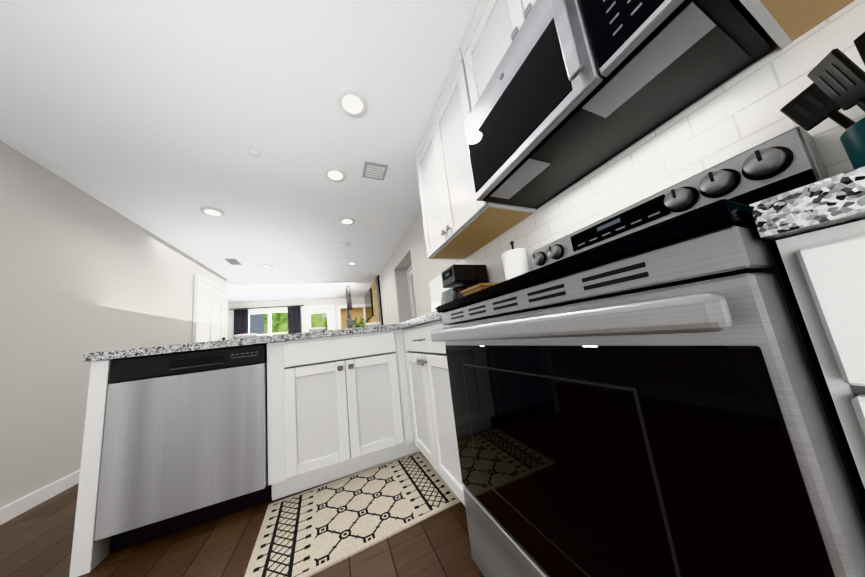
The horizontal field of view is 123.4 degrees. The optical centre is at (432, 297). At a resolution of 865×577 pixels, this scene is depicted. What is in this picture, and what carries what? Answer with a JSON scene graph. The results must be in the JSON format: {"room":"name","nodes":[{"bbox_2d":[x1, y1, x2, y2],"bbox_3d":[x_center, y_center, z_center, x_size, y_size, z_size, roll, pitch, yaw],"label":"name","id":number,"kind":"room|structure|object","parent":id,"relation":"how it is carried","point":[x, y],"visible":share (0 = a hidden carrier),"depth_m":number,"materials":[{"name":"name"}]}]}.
{"room":"kitchen","nodes":[
{"label":"kitchen","id":0,"kind":"room"},
{"bbox_2d":[0,141,226,507],"bbox_3d":[-2.549,0.094,0.996,0.120,2.345,7.500,-3,-9,-23],"label":"wall","id":1,"kind":"structure","parent":0,"point":[82,272],"depth_m":1.75,"materials":[{"name":"grey paint"}]},
{"bbox_2d":[0,470,79,524],"bbox_3d":[-2.170,1.108,0.417,0.014,0.090,6.136,-3,-9,-23],"label":"baseboard","id":2,"kind":"structure","parent":1,"relation":"attached to","point":[8,512],"depth_m":1.55,"materials":[{"name":"white wood"}]},
{"bbox_2d":[192,274,227,342],"bbox_3d":[-3.628,0.776,3.853,0.094,2.120,1.070,-3,-9,-23],"label":"entry door","id":3,"kind":"structure","parent":1,"relation":"in","point":[210,305],"depth_m":3.80,"materials":[{"name":"white wood"}]},
{"bbox_2d":[0,0,479,302],"bbox_3d":[-3.051,-0.869,2.444,6.700,0.100,10.150,-3,-9,-23],"label":"ceiling","id":4,"kind":"structure","parent":0,"point":[159,118],"depth_m":1.49,"materials":[{"name":"white paint"}]},
{"bbox_2d":[200,207,224,216],"bbox_3d":[-2.312,-0.899,2.447,0.190,0.012,0.190,-3,-9,-23],"label":"recessed light","id":5,"kind":"object","parent":4,"relation":"in","point":[211,211],"visible":0.96,"depth_m":2.44,"materials":[{"name":"white plastic"}]},
{"bbox_2d":[222,258,243,264],"bbox_3d":[-3.229,-0.585,3.775,0.180,0.014,0.320,-3,-9,-23],"label":"ceiling vent","id":6,"kind":"object","parent":4,"relation":"in","point":[233,261],"visible":1,"depth_m":3.74,"materials":[{"name":"white metal"}]},
{"bbox_2d":[249,148,260,155],"bbox_3d":[-1.362,-1.110,1.786,0.072,0.020,0.072,-3,-9,-23],"label":"sprinkler","id":7,"kind":"object","parent":4,"relation":"attached to","point":[254,152],"visible":1,"depth_m":1.77,"materials":[{"name":"white"}]},
{"bbox_2d":[260,264,272,267],"bbox_3d":[-2.954,-0.561,4.151,0.190,0.012,0.190,-3,-9,-23],"label":"recessed light","id":8,"kind":"object","parent":4,"relation":"in","point":[266,266],"visible":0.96,"depth_m":4.13,"materials":[{"name":"white plastic"}]},
{"bbox_2d":[324,167,345,181],"bbox_3d":[-0.885,-1.120,2.121,0.190,0.012,0.190,-3,-9,-23],"label":"recessed light","id":9,"kind":"object","parent":4,"relation":"in","point":[335,174],"visible":0.94,"depth_m":2.11,"materials":[{"name":"white plastic"}]},
{"bbox_2d":[341,242,349,246],"bbox_3d":[-1.353,-0.822,3.619,0.130,0.034,0.130,-3,-9,-23],"label":"smoke detector","id":10,"kind":"object","parent":4,"relation":"attached to","point":[344,244],"visible":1,"depth_m":3.58,"materials":[{"name":"white plastic"}]},
{"bbox_2d":[339,217,354,224],"bbox_3d":[-1.081,-0.970,2.947,0.190,0.012,0.190,-3,-9,-23],"label":"recessed light","id":11,"kind":"object","parent":4,"relation":"in","point":[348,221],"visible":0.94,"depth_m":2.93,"materials":[{"name":"white plastic"}]},
{"bbox_2d":[337,88,367,117],"bbox_3d":[-0.519,-1.258,1.509,0.190,0.012,0.190,-3,-9,-23],"label":"recessed light","id":12,"kind":"object","parent":4,"relation":"in","point":[351,100],"visible":1,"depth_m":1.50,"materials":[{"name":"white plastic"}]},
{"bbox_2d":[362,162,387,179],"bbox_3d":[-0.529,-1.159,2.136,0.200,0.014,0.200,-3,-9,-23],"label":"ceiling vent","id":13,"kind":"object","parent":4,"relation":"in","point":[374,171],"visible":1,"depth_m":2.12,"materials":[{"name":"grey metal"}]},
{"bbox_2d":[0,452,483,576],"bbox_3d":[-2.768,1.511,2.079,6.700,0.060,10.150,-3,-9,-23],"label":"floor","id":14,"kind":"structure","parent":0,"point":[36,541],"depth_m":1.01,"materials":[{"name":"brown wood"}]},
{"bbox_2d":[69,343,272,576],"bbox_3d":[-1.344,0.769,1.449,0.698,0.874,0.650,-3,-9,-23],"label":"base cabinet","id":15,"kind":"object","parent":14,"relation":"on","point":[87,553],"depth_m":1.04,"materials":[{"name":"white wood"}]},
{"bbox_2d":[94,344,271,552],"bbox_3d":[-1.313,0.763,1.426,0.607,0.868,0.618,-3,-9,-23],"label":"dishwasher","id":16,"kind":"object","parent":14,"relation":"on","point":[185,441],"visible":0.96,"depth_m":1.15,"materials":[{"name":"grey metal"}]},
{"bbox_2d":[273,329,416,499],"bbox_3d":[-0.661,0.733,1.744,0.828,0.874,0.650,-3,-9,-23],"label":"base cabinet","id":17,"kind":"object","parent":14,"relation":"on","point":[338,407],"depth_m":1.44,"materials":[{"name":"white wood"}]},
{"bbox_2d":[83,324,398,361],"bbox_3d":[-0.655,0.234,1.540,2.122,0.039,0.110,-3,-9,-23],"label":"countertop","id":18,"kind":"structure","parent":17,"relation":"on","point":[211,345],"depth_m":1.28,"materials":[{"name":"stone"}]},
{"bbox_2d":[234,333,256,338],"bbox_3d":[-1.558,0.342,1.938,0.420,0.078,0.420,-3,-9,-23],"label":"place setting","id":19,"kind":"object","parent":18,"relation":"on","point":[248,335],"visible":0.21,"depth_m":1.89,"materials":[{"name":"grey ceramic"}]},
{"bbox_2d":[308,327,325,331],"bbox_3d":[-1.063,0.316,2.151,0.420,0.078,0.420,-3,-9,-23],"label":"place setting","id":20,"kind":"object","parent":18,"relation":"on","point":[317,329],"visible":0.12,"depth_m":2.10,"materials":[{"name":"grey ceramic"}]},
{"bbox_2d":[346,285,357,327],"bbox_3d":[-0.714,0.092,2.056,0.114,0.409,0.219,-3,-9,-23],"label":"faucet","id":21,"kind":"object","parent":18,"relation":"on","point":[349,323],"visible":0.9,"depth_m":2.07,"materials":[{"name":"silver metal"}]},
{"bbox_2d":[367,322,380,326],"bbox_3d":[-0.597,0.297,2.385,0.420,0.078,0.420,-3,-9,-23],"label":"place setting","id":22,"kind":"object","parent":18,"relation":"on","point":[374,324],"visible":0.21,"depth_m":2.33,"materials":[{"name":"grey ceramic"}]},
{"bbox_2d":[441,288,451,304],"bbox_3d":[0.124,0.073,2.237,0.082,0.301,0.220,-3,-9,-23],"label":"cutting board","id":23,"kind":"object","parent":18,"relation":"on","point":[446,296],"visible":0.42,"depth_m":2.25,"materials":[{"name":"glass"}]},
{"bbox_2d":[244,451,460,576],"bbox_3d":[-0.372,1.055,1.199,0.880,0.008,0.580,-3,-10,-26],"label":"rug","id":24,"kind":"object","parent":14,"relation":"on","point":[309,533],"visible":0.88,"depth_m":1.11,"materials":[{"name":"beige fabric"}]},
{"bbox_2d":[403,320,464,505],"bbox_3d":[0.234,0.569,1.369,0.642,0.874,0.809,-3,-9,-23],"label":"base cabinet","id":25,"kind":"object","parent":14,"relation":"on","point":[433,426],"visible":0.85,"depth_m":1.18,"materials":[{"name":"white wood"}]},
{"bbox_2d":[395,311,442,328],"bbox_3d":[0.201,0.114,1.425,0.632,0.039,0.773,-3,-9,-23],"label":"countertop","id":26,"kind":"structure","parent":25,"relation":"on","point":[434,316],"depth_m":1.24,"materials":[{"name":"stone"}]},
{"bbox_2d":[441,264,488,300],"bbox_3d":[0.238,-0.047,1.669,0.282,0.340,0.200,-3,-9,-23],"label":"coffee maker","id":27,"kind":"object","parent":26,"relation":"on","point":[457,279],"visible":0.54,"depth_m":1.60,"materials":[{"name":"black plastic"}]},
{"bbox_2d":[460,282,500,296],"bbox_3d":[0.328,0.003,1.414,0.223,0.144,0.233,-3,-9,-23],"label":"wicker basket","id":28,"kind":"object","parent":26,"relation":"on","point":[475,288],"visible":0.29,"depth_m":1.32,"materials":[{"name":"brown wicker"}]},
{"bbox_2d":[501,241,529,279],"bbox_3d":[0.469,-0.143,1.289,0.150,0.361,0.150,-3,-9,-23],"label":"paper towel","id":29,"kind":"object","parent":26,"relation":"on","point":[515,262],"visible":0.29,"depth_m":1.24,"materials":[{"name":"white paper"}]},
{"bbox_2d":[431,126,864,576],"bbox_3d":[0.488,0.278,0.662,0.723,1.172,0.761,-3,-9,-23],"label":"stove","id":30,"kind":"object","parent":14,"relation":"on","point":[639,389],"visible":1,"depth_m":0.33,"materials":[{"name":"black glass"}]},
{"bbox_2d":[775,219,864,488],"bbox_3d":[0.793,0.305,0.086,0.608,0.874,0.494,-3,-9,-23],"label":"base cabinet","id":31,"kind":"object","parent":14,"relation":"on","point":[825,269],"visible":1,"depth_m":0.21,"materials":[{"name":"white wood"}]},
{"bbox_2d":[749,165,864,239],"bbox_3d":[0.893,-0.223,-0.228,0.623,0.039,1.338,-3,-9,-23],"label":"countertop","id":32,"kind":"structure","parent":31,"relation":"on","point":[835,200],"depth_m":0.22,"materials":[{"name":"stone"}]},
{"bbox_2d":[780,32,864,168],"bbox_3d":[0.766,-0.306,0.361,0.260,0.330,0.235,-3,-9,-23],"label":"utensil crock","id":33,"kind":"object","parent":32,"relation":"on","point":[836,76],"visible":0.96,"depth_m":0.40,"materials":[{"name":"black plastic"}]},
{"bbox_3d":[-1.946,1.828,6.831,0.380,0.560,1.550,-3,-9,-23],"label":"console","id":34,"kind":"object","parent":14,"relation":"on","visible":0},
{"bbox_2d":[353,318,366,327],"bbox_3d":[-2.310,1.136,7.309,0.547,1.026,0.647,-3,-9,-23],"label":"plant","id":35,"kind":"object","parent":34,"relation":"on","point":[359,323],"visible":0.4,"depth_m":7.32,"materials":[{"name":"green plant"}]},
{"bbox_2d":[227,297,364,339],"bbox_3d":[-4.868,1.256,6.761,6.420,2.345,0.140,-3,-9,-23],"label":"wall","id":36,"kind":"structure","parent":0,"point":[336,302],"depth_m":7.05,"materials":[{"name":"grey paint"}]},
{"bbox_2d":[230,305,303,309],"bbox_3d":[-4.807,0.281,6.841,1.808,0.040,0.118,-3,-9,-23],"label":"curtain rod","id":37,"kind":"object","parent":36,"relation":"attached to","point":[266,307],"visible":1,"depth_m":6.76,"materials":[{"name":"black metal"}]},
{"bbox_2d":[234,309,247,338],"bbox_3d":[-5.260,1.344,6.377,0.310,2.088,0.055,-3,-9,-23],"label":"curtain","id":38,"kind":"object","parent":37,"relation":"hanging from","point":[240,321],"visible":0.4,"depth_m":6.48,"materials":[{"name":"grey fabric"}]},
{"bbox_2d":[287,306,300,333],"bbox_3d":[-4.072,1.281,6.888,0.340,2.088,0.058,-3,-9,-23],"label":"curtain","id":39,"kind":"object","parent":37,"relation":"hanging from","point":[294,319],"visible":0.38,"depth_m":6.98,"materials":[{"name":"grey fabric"}]},
{"bbox_2d":[248,308,287,335],"bbox_3d":[-4.764,0.996,6.803,1.250,1.355,0.140,-3,-9,-23],"label":"window","id":40,"kind":"structure","parent":36,"relation":"in","point":[269,312],"depth_m":6.84,"materials":[{"name":"white"}]},
{"bbox_2d":[301,305,335,332],"bbox_3d":[-3.535,1.295,7.301,0.950,2.120,0.165,-3,-9,-23],"label":"door frame","id":41,"kind":"structure","parent":36,"relation":"attached to","point":[306,312],"depth_m":7.38,"materials":[{"name":"white wood"}]},
{"bbox_2d":[337,304,366,328],"bbox_3d":[-2.612,1.266,7.699,0.920,2.080,0.158,-3,-9,-23],"label":"door frame","id":42,"kind":"structure","parent":36,"relation":"attached to","point":[345,307],"depth_m":7.70,"materials":[{"name":"white wood"}]},
{"bbox_2d":[340,308,363,328],"bbox_3d":[-2.869,1.332,8.934,1.640,2.505,2.300,-3,-9,-23],"label":"wall","id":43,"kind":"structure","parent":0,"point":[354,312],"depth_m":9.98,"materials":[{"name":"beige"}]},
{"bbox_2d":[379,31,778,324],"bbox_3d":[-0.139,0.185,3.456,0.340,2.345,10.150,-3,-9,-23],"label":"wall","id":44,"kind":"structure","parent":0,"point":[410,249],"depth_m":3.22,"materials":[{"name":"grey paint"}]},
{"bbox_2d":[365,275,382,324],"bbox_3d":[-1.675,0.854,6.619,0.034,2.344,2.699,-3,-9,-23],"label":"wall","id":45,"kind":"structure","parent":44,"relation":"attached to","point":[377,304],"depth_m":5.88,"materials":[{"name":"paint"}]},
{"bbox_2d":[364,288,373,320],"bbox_3d":[-1.936,0.242,7.059,0.046,0.780,1.370,-3,-9,-23],"label":"tv","id":46,"kind":"object","parent":45,"relation":"attached to","point":[368,305],"visible":1,"depth_m":6.83,"materials":[{"name":"black plastic"}]},
{"bbox_2d":[406,265,416,318],"bbox_3d":[-0.182,0.386,3.722,0.098,2.032,0.952,-3,-9,-23],"label":"hall door","id":47,"kind":"structure","parent":44,"relation":"in","point":[411,292],"depth_m":4.13,"materials":[{"name":"white wood"}]},
{"bbox_2d":[415,50,535,259],"bbox_3d":[0.195,-0.849,1.632,0.368,0.936,0.791,-3,-9,-23],"label":"upper cabinet","id":48,"kind":"object","parent":44,"relation":"attached to","point":[460,222],"visible":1,"depth_m":1.47,"materials":[{"name":"white wood"}]},
{"bbox_2d":[461,0,535,108],"bbox_3d":[0.468,-1.210,0.957,0.368,0.496,0.757,-3,-9,-23],"label":"upper cabinet","id":49,"kind":"object","parent":44,"relation":"attached to","point":[493,29],"visible":0.38,"depth_m":1.08,"materials":[{"name":"white wood"}]},
{"bbox_2d":[464,0,771,207],"bbox_3d":[0.490,-0.747,0.872,0.440,0.433,0.753,-3,-9,-23],"label":"over-the-range microwave","id":50,"kind":"object","parent":49,"relation":"attached to","point":[574,91],"visible":1,"depth_m":0.69,"materials":[{"name":"grey metal"}]},
{"bbox_2d":[429,0,864,311],"bbox_3d":[0.699,-0.283,1.017,0.010,0.499,3.720,-3,-9,-23],"label":"tile backsplash","id":51,"kind":"structure","parent":44,"relation":"attached to","point":[738,114],"depth_m":0.70,"materials":[{"name":"white tile"}]},
{"bbox_2d":[739,0,853,48],"bbox_3d":[0.750,-1.118,0.351,0.338,0.924,0.506,-3,-9,-23],"label":"upper cabinet","id":52,"kind":"object","parent":44,"relation":"attached to","point":[783,23],"visible":1,"depth_m":0.51,"materials":[{"name":"white"}]},
{"label":"outside","id":53,"kind":"structure","parent":0,"visible":0},
{"bbox_2d":[250,313,263,336],"bbox_3d":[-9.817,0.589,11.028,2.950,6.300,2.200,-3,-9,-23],"label":"house","id":54,"kind":"structure","parent":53,"point":[257,323],"depth_m":11.20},
{"bbox_2d":[264,312,331,335],"bbox_3d":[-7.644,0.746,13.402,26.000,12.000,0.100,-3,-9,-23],"label":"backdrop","id":55,"kind":"structure","parent":53,"point":[279,321],"depth_m":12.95,"materials":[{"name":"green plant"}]}
]}

